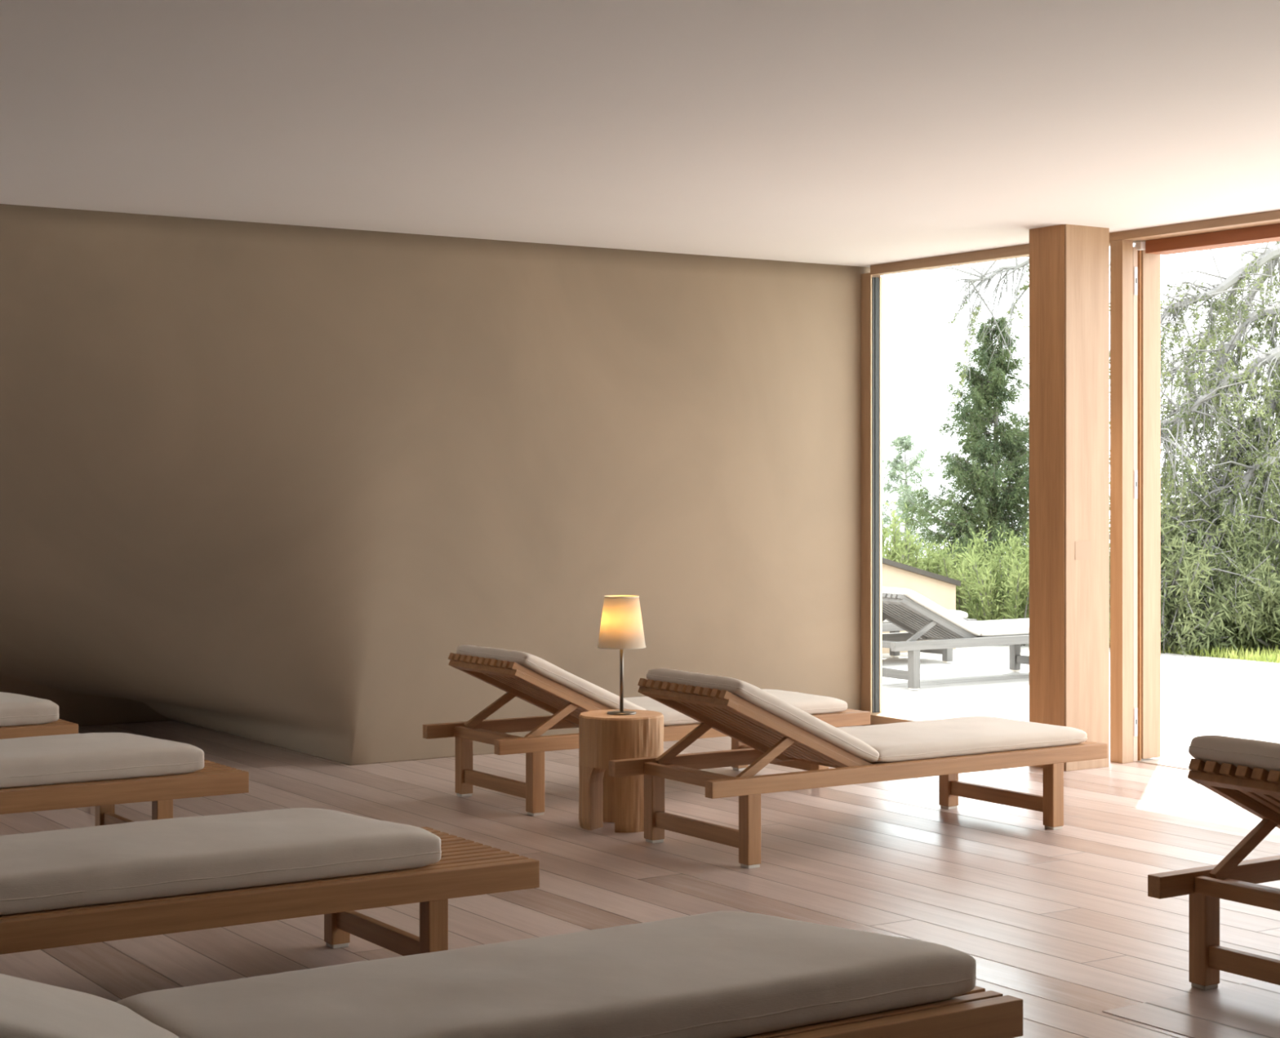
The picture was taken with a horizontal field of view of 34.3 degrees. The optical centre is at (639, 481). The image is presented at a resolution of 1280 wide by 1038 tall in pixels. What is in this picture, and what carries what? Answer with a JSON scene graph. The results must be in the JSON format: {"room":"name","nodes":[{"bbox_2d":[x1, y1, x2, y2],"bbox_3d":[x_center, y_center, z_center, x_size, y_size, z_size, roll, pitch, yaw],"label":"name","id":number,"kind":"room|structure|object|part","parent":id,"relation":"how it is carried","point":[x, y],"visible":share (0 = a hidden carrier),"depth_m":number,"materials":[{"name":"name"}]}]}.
{"room":"spa","nodes":[
{"label":"spa","id":0,"kind":"room"},
{"bbox_2d":[0,204,870,765],"bbox_3d":[-2.536,0.079,11.085,7.520,2.642,2.680,0,0,-33],"label":"wall","id":1,"kind":"structure","parent":0,"point":[261,482],"depth_m":10.47,"materials":[{"name":"paint"}]},
{"bbox_2d":[861,232,1110,725],"bbox_3d":[1.820,0.079,11.173,0.140,2.642,1.952,0,0,-33],"label":"window","id":2,"kind":"structure","parent":1,"relation":"in","point":[872,282],"depth_m":11.92,"materials":[{"name":"beige"}]},
{"bbox_3d":[1.333,0.100,11.970,0.080,2.600,0.084,0,0,-33],"label":"frame","id":3,"kind":"part","parent":2,"relation":"part of","materials":[{"name":"brown wood"}]},
{"bbox_3d":[1.793,1.365,11.215,0.140,0.070,1.812,0,0,-33],"label":"sill","id":4,"kind":"part","parent":2,"relation":"part of","materials":[{"name":"brown wood"}]},
{"bbox_2d":[0,0,1279,267],"bbox_3d":[-0.081,-1.392,3.678,12.100,0.300,12.440,0,0,-33],"label":"ceiling","id":5,"kind":"structure","parent":0,"point":[860,133],"depth_m":7.06,"materials":[{"name":"paint"}]},
{"bbox_2d":[0,720,1279,1037],"bbox_3d":[-0.779,1.450,4.751,11.910,0.100,14.800,0,0,-33],"label":"floor","id":6,"kind":"structure","parent":0,"point":[1064,922],"depth_m":7.44,"materials":[{"name":"brown wood"}]},
{"bbox_2d":[0,692,78,739],"bbox_3d":[-3.661,1.093,8.799,2.370,0.613,0.690,0,0,-33],"label":"sun lounger","id":7,"kind":"object","parent":6,"relation":"on","point":[21,716],"visible":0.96,"depth_m":9.11,"materials":[{"name":"beige fabric"}]},
{"bbox_2d":[0,692,58,727],"bbox_3d":[-3.430,1.018,8.985,1.655,0.110,0.620,0,0,-33],"label":"seat cushion","id":8,"kind":"object","parent":7,"relation":"on","point":[16,710],"depth_m":9.12,"materials":[{"name":"fabric"}]},
{"bbox_3d":[-3.484,1.111,8.530,2.370,0.077,0.046,0,0,-33],"label":"rail","id":9,"kind":"part","parent":7,"relation":"part of","materials":[{"name":"brown wood"}]},
{"bbox_2d":[0,732,248,826],"bbox_3d":[-2.623,1.094,7.290,2.370,0.613,0.690,0,0,-33],"label":"sun lounger","id":10,"kind":"object","parent":6,"relation":"on","point":[103,771],"visible":0.95,"depth_m":7.46,"materials":[{"name":"beige fabric"}]},
{"bbox_2d":[0,732,204,788],"bbox_3d":[-2.427,1.018,7.455,1.575,0.110,0.620,0,0,-33],"label":"seat cushion","id":11,"kind":"object","parent":10,"relation":"on","point":[72,759],"depth_m":7.48,"materials":[{"name":"fabric"}]},
{"bbox_3d":[-2.072,1.268,8.027,0.060,0.240,0.060,0,0,-33],"label":"leg","id":12,"kind":"part","parent":10,"relation":"part of","materials":[{"name":"brown wood"}]},
{"bbox_3d":[-2.447,1.111,7.021,2.370,0.077,0.046,0,0,-33],"label":"rail","id":13,"kind":"part","parent":10,"relation":"part of","materials":[{"name":"brown wood"}]},
{"bbox_3d":[-1.729,1.268,7.503,0.060,0.240,0.060,0,0,-33],"label":"leg","id":14,"kind":"part","parent":10,"relation":"part of","materials":[{"name":"brown wood"}]},
{"bbox_2d":[0,808,539,956],"bbox_3d":[-1.464,1.093,5.504,2.370,0.615,0.690,0,0,-33],"label":"sun lounger","id":15,"kind":"object","parent":6,"relation":"on","point":[104,883],"visible":0.98,"depth_m":5.52,"materials":[{"name":"beige fabric"}]},
{"bbox_2d":[0,808,440,915],"bbox_3d":[-1.321,1.019,5.633,1.445,0.109,0.620,0,0,-33],"label":"seat cushion","id":16,"kind":"object","parent":15,"relation":"on","point":[141,862],"depth_m":5.51,"materials":[{"name":"fabric"}]},
{"bbox_3d":[-1.287,1.111,5.235,2.370,0.077,0.046,0,0,-33],"label":"rail","id":17,"kind":"part","parent":15,"relation":"part of","materials":[{"name":"brown wood"}]},
{"bbox_3d":[-0.912,1.268,6.240,0.060,0.240,0.060,0,0,-33],"label":"leg","id":18,"kind":"part","parent":15,"relation":"part of","materials":[{"name":"brown wood"}]},
{"bbox_3d":[-1.640,1.111,5.773,2.370,0.077,0.046,0,0,-33],"label":"rail","id":19,"kind":"part","parent":15,"relation":"part of","materials":[{"name":"brown wood"}]},
{"bbox_3d":[-0.569,1.268,5.717,0.060,0.240,0.060,0,0,-33],"label":"leg","id":20,"kind":"part","parent":15,"relation":"part of","materials":[{"name":"brown wood"}]},
{"bbox_2d":[0,911,1022,1037],"bbox_3d":[-0.385,1.093,3.933,2.370,0.614,0.690,0,0,-33],"label":"sun lounger","id":21,"kind":"object","parent":6,"relation":"on","point":[722,974],"visible":1,"depth_m":4.03,"materials":[{"name":"beige fabric"}]},
{"bbox_2d":[0,973,179,1037],"bbox_3d":[-1.049,0.925,3.498,0.590,0.108,0.619,24,-13,-31],"label":"cushion","id":22,"kind":"object","parent":21,"relation":"on","point":[28,1009],"depth_m":3.54,"materials":[{"name":"fabric"}]},
{"bbox_3d":[-0.209,1.111,3.664,2.370,0.077,0.046,0,0,-33],"label":"rail","id":23,"kind":"part","parent":21,"relation":"part of","materials":[{"name":"brown wood"}]},
{"bbox_2d":[578,709,663,832],"bbox_3d":[-0.078,1.172,8.419,0.349,0.456,0.340,0,0,-33],"label":"side table","id":24,"kind":"object","parent":6,"relation":"on","point":[603,737],"visible":0.8,"depth_m":8.29,"materials":[{"name":"brown wood"}]},
{"bbox_3d":[-0.213,1.272,8.379,0.134,0.255,0.129,0,0,28],"label":"leg","id":25,"kind":"part","parent":24,"relation":"part of","materials":[{"name":"brown wood"}]},
{"bbox_3d":[-0.115,1.272,8.553,0.129,0.255,0.125,0,0,28],"label":"leg","id":26,"kind":"part","parent":24,"relation":"part of","materials":[{"name":"brown wood"}]},
{"bbox_2d":[597,595,645,715],"bbox_3d":[-0.074,0.705,8.418,0.197,0.478,0.197,0,0,-33],"label":"table lamp","id":27,"kind":"object","parent":24,"relation":"on","point":[621,628],"visible":1,"depth_m":8.35,"materials":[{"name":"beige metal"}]},
{"bbox_3d":[-0.074,0.571,8.418,0.195,0.203,0.195,0,0,-33],"label":"lamp shade","id":28,"kind":"part","parent":27,"relation":"part of","materials":[{"name":"fabric"}]},
{"bbox_3d":[-0.074,0.469,8.418,0.142,0.005,0.142,0,0,-33],"label":"shade trim","id":29,"kind":"part","parent":27,"relation":"part of","materials":[{"name":"beige fabric"}]},
{"bbox_3d":[-0.074,0.671,8.418,0.197,0.005,0.197,0,0,-33],"label":"shade trim","id":30,"kind":"part","parent":27,"relation":"part of","materials":[{"name":"beige fabric"}]},
{"bbox_3d":[-0.036,1.272,8.283,0.125,0.255,0.129,0,0,29],"label":"leg","id":31,"kind":"part","parent":24,"relation":"part of","materials":[{"name":"brown wood"}]},
{"bbox_2d":[422,644,870,816],"bbox_3d":[0.058,1.060,9.402,1.980,0.680,0.690,0,0,-33],"label":"sun lounger","id":32,"kind":"object","parent":6,"relation":"on","point":[528,677],"visible":0.56,"depth_m":9.05,"materials":[{"name":"brown wood"}]},
{"bbox_3d":[-0.783,1.260,9.225,0.060,0.257,0.060,0,0,-33],"label":"leg","id":33,"kind":"part","parent":32,"relation":"part of","materials":[{"name":"brown wood"}]},
{"bbox_3d":[-0.119,1.103,9.671,1.980,0.060,0.046,0,0,-33],"label":"rail","id":34,"kind":"part","parent":32,"relation":"part of","materials":[{"name":"brown wood"}]},
{"bbox_3d":[-0.402,0.954,9.100,0.737,0.028,0.590,29,-15,-30],"label":"frame","id":35,"kind":"part","parent":32,"relation":"part of","materials":[{"name":"brown wood"}]},
{"bbox_3d":[-0.440,1.260,8.701,0.060,0.257,0.060,0,0,-33],"label":"leg","id":36,"kind":"part","parent":32,"relation":"part of","materials":[{"name":"brown wood"}]},
{"bbox_2d":[456,644,645,710],"bbox_3d":[-0.370,0.892,9.121,0.734,0.067,0.619,29,-15,-30],"label":"cushion","id":37,"kind":"object","parent":32,"relation":"on","point":[534,667],"depth_m":8.87,"materials":[{"name":"fabric"}]},
{"bbox_3d":[0.234,1.103,9.133,1.980,0.060,0.046,0,0,-33],"label":"rail","id":38,"kind":"part","parent":32,"relation":"part of","materials":[{"name":"brown wood"}]},
{"bbox_2d":[623,688,847,725],"bbox_3d":[0.350,1.038,9.594,1.084,0.069,0.619,0,0,-33],"label":"seat cushion","id":39,"kind":"object","parent":32,"relation":"on","point":[815,705],"depth_m":9.53,"materials":[{"name":"fabric"}]},
{"bbox_3d":[0.484,1.260,10.056,0.060,0.257,0.060,0,0,-33],"label":"leg","id":40,"kind":"part","parent":32,"relation":"part of","materials":[{"name":"brown wood"}]},
{"bbox_3d":[0.827,1.260,9.532,0.060,0.257,0.060,0,0,-33],"label":"leg","id":41,"kind":"part","parent":32,"relation":"part of","materials":[{"name":"brown wood"}]},
{"bbox_2d":[608,668,1107,868],"bbox_3d":[0.896,1.059,8.224,1.980,0.682,0.690,0,0,-33],"label":"sun lounger","id":42,"kind":"object","parent":6,"relation":"on","point":[776,731],"visible":1,"depth_m":7.98,"materials":[{"name":"brown wood"}]},
{"bbox_3d":[0.056,1.260,8.047,0.060,0.257,0.060,0,0,-33],"label":"leg","id":43,"kind":"part","parent":42,"relation":"part of","materials":[{"name":"brown wood"}]},
{"bbox_3d":[0.720,1.103,8.493,1.980,0.060,0.046,0,0,-33],"label":"rail","id":44,"kind":"part","parent":42,"relation":"part of","materials":[{"name":"brown wood"}]},
{"bbox_3d":[0.436,0.954,7.922,0.737,0.028,0.590,29,-15,-30],"label":"frame","id":45,"kind":"part","parent":42,"relation":"part of","materials":[{"name":"brown wood"}]},
{"bbox_3d":[0.399,1.260,7.523,0.060,0.257,0.060,0,0,-33],"label":"leg","id":46,"kind":"part","parent":42,"relation":"part of","materials":[{"name":"brown wood"}]},
{"bbox_2d":[646,668,879,762],"bbox_3d":[0.469,0.891,7.943,0.734,0.069,0.619,29,-15,-30],"label":"cushion","id":47,"kind":"object","parent":42,"relation":"on","point":[745,695],"depth_m":7.71,"materials":[{"name":"fabric"}]},
{"bbox_3d":[1.073,1.103,7.955,1.980,0.060,0.046,0,0,-33],"label":"rail","id":48,"kind":"part","parent":42,"relation":"part of","materials":[{"name":"brown wood"}]},
{"bbox_3d":[1.322,1.260,8.878,0.060,0.257,0.060,0,0,-33],"label":"leg","id":49,"kind":"part","parent":42,"relation":"part of","materials":[{"name":"brown wood"}]},
{"bbox_2d":[837,715,1086,762],"bbox_3d":[1.201,1.039,8.424,1.113,0.068,0.619,0,0,-33],"label":"seat cushion","id":50,"kind":"object","parent":42,"relation":"on","point":[977,735],"depth_m":8.27,"materials":[{"name":"fabric"}]},
{"bbox_3d":[1.666,1.260,8.354,0.060,0.257,0.060,0,0,-33],"label":"leg","id":51,"kind":"part","parent":42,"relation":"part of","materials":[{"name":"brown wood"}]},
{"bbox_2d":[1029,224,1109,771],"bbox_3d":[2.107,0.069,10.186,0.299,2.662,0.256,0,0,-33],"label":"pillar","id":52,"kind":"structure","parent":6,"relation":"on","point":[1069,264],"depth_m":10.09,"materials":[{"name":"beige wood"}]},
{"bbox_3d":[2.151,0.335,10.062,0.105,0.090,0.002,0,0,-33],"label":"plate","id":53,"kind":"part","parent":52,"relation":"part of","materials":[{"name":"beige wood"}]},
{"bbox_2d":[1102,980,1279,1037],"bbox_3d":[2.622,1.404,4.772,1.580,0.012,2.705,0,0,-33],"label":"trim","id":54,"kind":"structure","parent":6,"relation":"on","point":[1251,1010],"depth_m":5.45,"materials":[{"name":"brown wood"}]},
{"bbox_2d":[1110,209,1279,770],"bbox_3d":[3.323,0.084,9.109,0.270,2.652,3.148,0,0,-33],"label":"door","id":55,"kind":"structure","parent":6,"relation":"on","point":[1135,272],"depth_m":10.33,"materials":[{"name":"beige wood"}]},
{"bbox_3d":[2.470,-1.000,10.338,0.020,0.140,0.011,0,0,-33],"label":"strike plate","id":56,"kind":"part","parent":55,"relation":"part of","materials":[{"name":"white paint"}]},
{"bbox_3d":[2.470,0.015,10.338,0.020,0.140,0.011,0,0,-33],"label":"strike plate","id":57,"kind":"part","parent":55,"relation":"part of","materials":[{"name":"white paint"}]},
{"bbox_3d":[2.470,1.200,10.338,0.020,0.140,0.011,0,0,-33],"label":"strike plate","id":58,"kind":"part","parent":55,"relation":"part of","materials":[{"name":"white paint"}]},
{"bbox_2d":[1147,735,1279,990],"bbox_3d":[2.402,1.045,5.911,1.980,0.710,0.690,0,0,-33],"label":"sun lounger","id":59,"kind":"object","parent":6,"relation":"on","point":[1245,772],"visible":1,"depth_m":5.65,"materials":[{"name":"brown wood"}]},
{"bbox_3d":[1.561,1.260,5.734,0.060,0.257,0.060,0,0,-33],"label":"leg","id":60,"kind":"part","parent":59,"relation":"part of","materials":[{"name":"brown wood"}]},
{"bbox_3d":[2.225,1.103,6.180,1.980,0.060,0.046,0,0,-33],"label":"rail","id":61,"kind":"part","parent":59,"relation":"part of","materials":[{"name":"brown wood"}]},
{"bbox_3d":[1.942,0.954,5.609,0.737,0.028,0.590,29,-15,-30],"label":"frame","id":62,"kind":"part","parent":59,"relation":"part of","materials":[{"name":"brown wood"}]},
{"bbox_2d":[1188,735,1279,772],"bbox_3d":[1.950,0.869,5.615,0.734,0.084,0.620,29,-15,-30],"label":"cushion","id":63,"kind":"object","parent":59,"relation":"on","point":[1216,753],"depth_m":5.55,"materials":[{"name":"fabric"}]},
{"label":"outside","id":64,"kind":"structure","parent":0,"visible":0},
{"bbox_2d":[881,644,1279,763],"bbox_3d":[6.506,1.472,9.052,4.990,0.136,24.000,0,0,-33],"label":"patio","id":65,"kind":"structure","parent":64,"point":[1202,695],"depth_m":13.73,"materials":[{"name":"white concrete"}]},
{"bbox_2d":[882,499,934,570],"bbox_3d":[2.156,0.797,18.506,0.842,1.314,0.903,0,0,-33],"label":"bush","id":66,"kind":"object","parent":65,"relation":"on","point":[891,554],"visible":0.2,"depth_m":18.41,"materials":[{"name":"green plant"}]},
{"bbox_2d":[884,527,950,575],"bbox_3d":[2.578,0.937,18.970,0.809,1.034,0.940,0,0,-44],"label":"bush","id":67,"kind":"object","parent":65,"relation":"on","point":[928,551],"visible":0.04,"depth_m":18.87,"materials":[{"name":"green plant"}]},
{"bbox_2d":[882,558,960,653],"bbox_3d":[1.775,0.878,16.921,1.930,1.063,0.350,0,0,-33],"label":"wall","id":68,"kind":"structure","parent":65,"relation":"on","point":[940,590],"depth_m":17.12,"materials":[{"name":"beige paint"}]},
{"bbox_2d":[882,609,977,662],"bbox_3d":[1.605,1.060,15.877,1.980,0.680,0.690,0,0,-33],"label":"sun lounger","id":69,"kind":"object","parent":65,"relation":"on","point":[947,654],"visible":0.03,"depth_m":16.00,"materials":[{"name":"beige fabric"}]},
{"bbox_3d":[2.031,1.260,16.530,0.060,0.257,0.060,0,0,-33],"label":"leg","id":70,"kind":"part","parent":69,"relation":"part of","materials":[{"name":"grey wood"}]},
{"bbox_2d":[882,609,968,623],"bbox_3d":[1.919,1.038,16.082,1.134,0.070,0.620,0,0,-33],"label":"seat cushion","id":71,"kind":"object","parent":69,"relation":"on","point":[962,615],"depth_m":16.10,"materials":[{"name":"white fabric"}]},
{"bbox_3d":[1.782,1.103,15.607,1.980,0.060,0.046,0,0,-33],"label":"rail","id":72,"kind":"part","parent":69,"relation":"part of","materials":[{"name":"grey wood"}]},
{"bbox_3d":[2.374,1.260,16.007,0.060,0.257,0.060,0,0,-33],"label":"leg","id":73,"kind":"part","parent":69,"relation":"part of","materials":[{"name":"grey wood"}]},
{"bbox_2d":[916,538,983,613],"bbox_3d":[2.831,1.015,18.961,0.953,1.008,0.905,0,0,-13],"label":"bush","id":74,"kind":"object","parent":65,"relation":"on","point":[928,563],"visible":0.1,"depth_m":18.75,"materials":[{"name":"green plant"}]},
{"bbox_2d":[882,586,1029,690],"bbox_3d":[2.338,1.060,14.623,1.980,0.679,0.690,0,0,-33],"label":"sun lounger","id":75,"kind":"object","parent":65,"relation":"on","point":[923,620],"visible":0.71,"depth_m":14.18,"materials":[{"name":"beige fabric"}]},
{"bbox_3d":[2.161,1.103,14.892,1.980,0.060,0.046,0,0,-33],"label":"rail","id":76,"kind":"part","parent":75,"relation":"part of","materials":[{"name":"wood"}]},
{"bbox_3d":[1.840,1.260,13.922,0.060,0.257,0.060,0,0,-33],"label":"leg","id":77,"kind":"part","parent":75,"relation":"part of","materials":[{"name":"grey wood"}]},
{"bbox_3d":[1.878,0.954,14.321,0.737,0.028,0.590,29,-15,-30],"label":"frame","id":78,"kind":"part","parent":75,"relation":"part of","materials":[{"name":"grey wood"}]},
{"bbox_2d":[882,586,981,636],"bbox_3d":[1.910,0.891,14.342,0.734,0.068,0.619,29,-15,-30],"label":"cushion","id":79,"kind":"object","parent":75,"relation":"on","point":[900,615],"depth_m":14.16,"materials":[{"name":"white fabric"}]},
{"bbox_3d":[2.514,1.103,14.354,1.980,0.060,0.046,0,0,-33],"label":"rail","id":80,"kind":"part","parent":75,"relation":"part of","materials":[{"name":"grey wood"}]},
{"bbox_2d":[967,618,1029,636],"bbox_3d":[2.630,1.039,14.815,1.084,0.068,0.619,0,0,-33],"label":"seat cushion","id":81,"kind":"object","parent":75,"relation":"on","point":[1019,627],"depth_m":14.46,"materials":[{"name":"white fabric"}]},
{"bbox_3d":[2.764,1.260,15.277,0.060,0.257,0.060,0,0,-33],"label":"leg","id":82,"kind":"part","parent":75,"relation":"part of","materials":[{"name":"grey wood"}]},
{"bbox_2d":[931,523,1023,621],"bbox_3d":[3.030,0.902,18.526,0.958,1.107,0.871,0,0,-44],"label":"bush","id":83,"kind":"object","parent":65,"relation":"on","point":[946,571],"visible":0.33,"depth_m":18.40,"materials":[{"name":"green plant"}]},
{"bbox_2d":[948,526,1029,646],"bbox_3d":[3.201,0.914,17.808,0.939,1.081,1.003,0,0,41],"label":"bush","id":84,"kind":"object","parent":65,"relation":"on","point":[1017,606],"visible":0.61,"depth_m":17.71,"materials":[{"name":"green plant"}]},
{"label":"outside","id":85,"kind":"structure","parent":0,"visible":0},
{"bbox_2d":[1109,642,1279,663],"bbox_3d":[19.527,8.682,44.800,56.000,14.573,73.500,0,0,-33],"label":"hillside","id":86,"kind":"structure","parent":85,"point":[1223,657],"depth_m":16.67,"materials":[{"name":"green plant"}]},
{"bbox_2d":[882,432,955,558],"bbox_3d":[5.671,2.411,43.851,4.298,6.936,4.673,0,0,19],"label":"spruce tree","id":87,"kind":"object","parent":86,"relation":"on","point":[904,442],"visible":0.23,"depth_m":43.85,"materials":[{"name":"plant"}]},
{"bbox_2d":[896,316,1029,606],"bbox_3d":[5.200,1.542,30.113,4.476,7.894,4.674,0,0,2],"label":"spruce tree","id":88,"kind":"object","parent":86,"relation":"on","point":[993,505],"visible":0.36,"depth_m":29.68,"materials":[{"name":"green plant"}]},
{"bbox_2d":[990,522,1029,613],"bbox_3d":[3.530,0.840,18.447,1.049,1.171,1.141,0,0,-33],"label":"bush","id":89,"kind":"object","parent":86,"relation":"on","point":[1012,543],"visible":0.06,"depth_m":18.46,"materials":[{"name":"green plant"}]},
{"bbox_2d":[891,240,1279,656],"bbox_3d":[5.059,-1.758,18.893,3.528,8.257,5.045,0,0,37],"label":"tree","id":90,"kind":"object","parent":86,"relation":"on","point":[1259,443],"visible":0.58,"depth_m":17.75,"materials":[{"name":"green plant"}]},
{"bbox_2d":[1109,472,1266,620],"bbox_3d":[5.337,0.663,20.550,2.605,1.870,2.658,0,0,-33],"label":"shrub","id":91,"kind":"object","parent":86,"relation":"on","point":[1162,494],"visible":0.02,"depth_m":20.71,"materials":[{"name":"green plant"}]},
{"bbox_2d":[1109,486,1279,599],"bbox_3d":[4.978,0.785,17.932,2.196,1.538,2.019,0,0,10],"label":"shrub","id":92,"kind":"object","parent":86,"relation":"on","point":[1273,535],"visible":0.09,"depth_m":17.46,"materials":[{"name":"green leaves"},{"name":"pale bark"}]},
{"bbox_2d":[1109,506,1279,657],"bbox_3d":[4.408,0.800,17.314,1.920,1.483,2.094,0,0,-33],"label":"shrub","id":93,"kind":"object","parent":86,"relation":"on","point":[1206,625],"visible":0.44,"depth_m":16.78,"materials":[{"name":"green plant"}]},
{"bbox_2d":[1185,566,1279,656],"bbox_3d":[5.289,1.106,17.025,1.654,0.970,1.492,0,0,-33],"label":"shrub","id":94,"kind":"object","parent":86,"relation":"on","point":[1272,602],"visible":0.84,"depth_m":16.77,"materials":[{"name":"green leaves"},{"name":"pale bark"}]}
]}

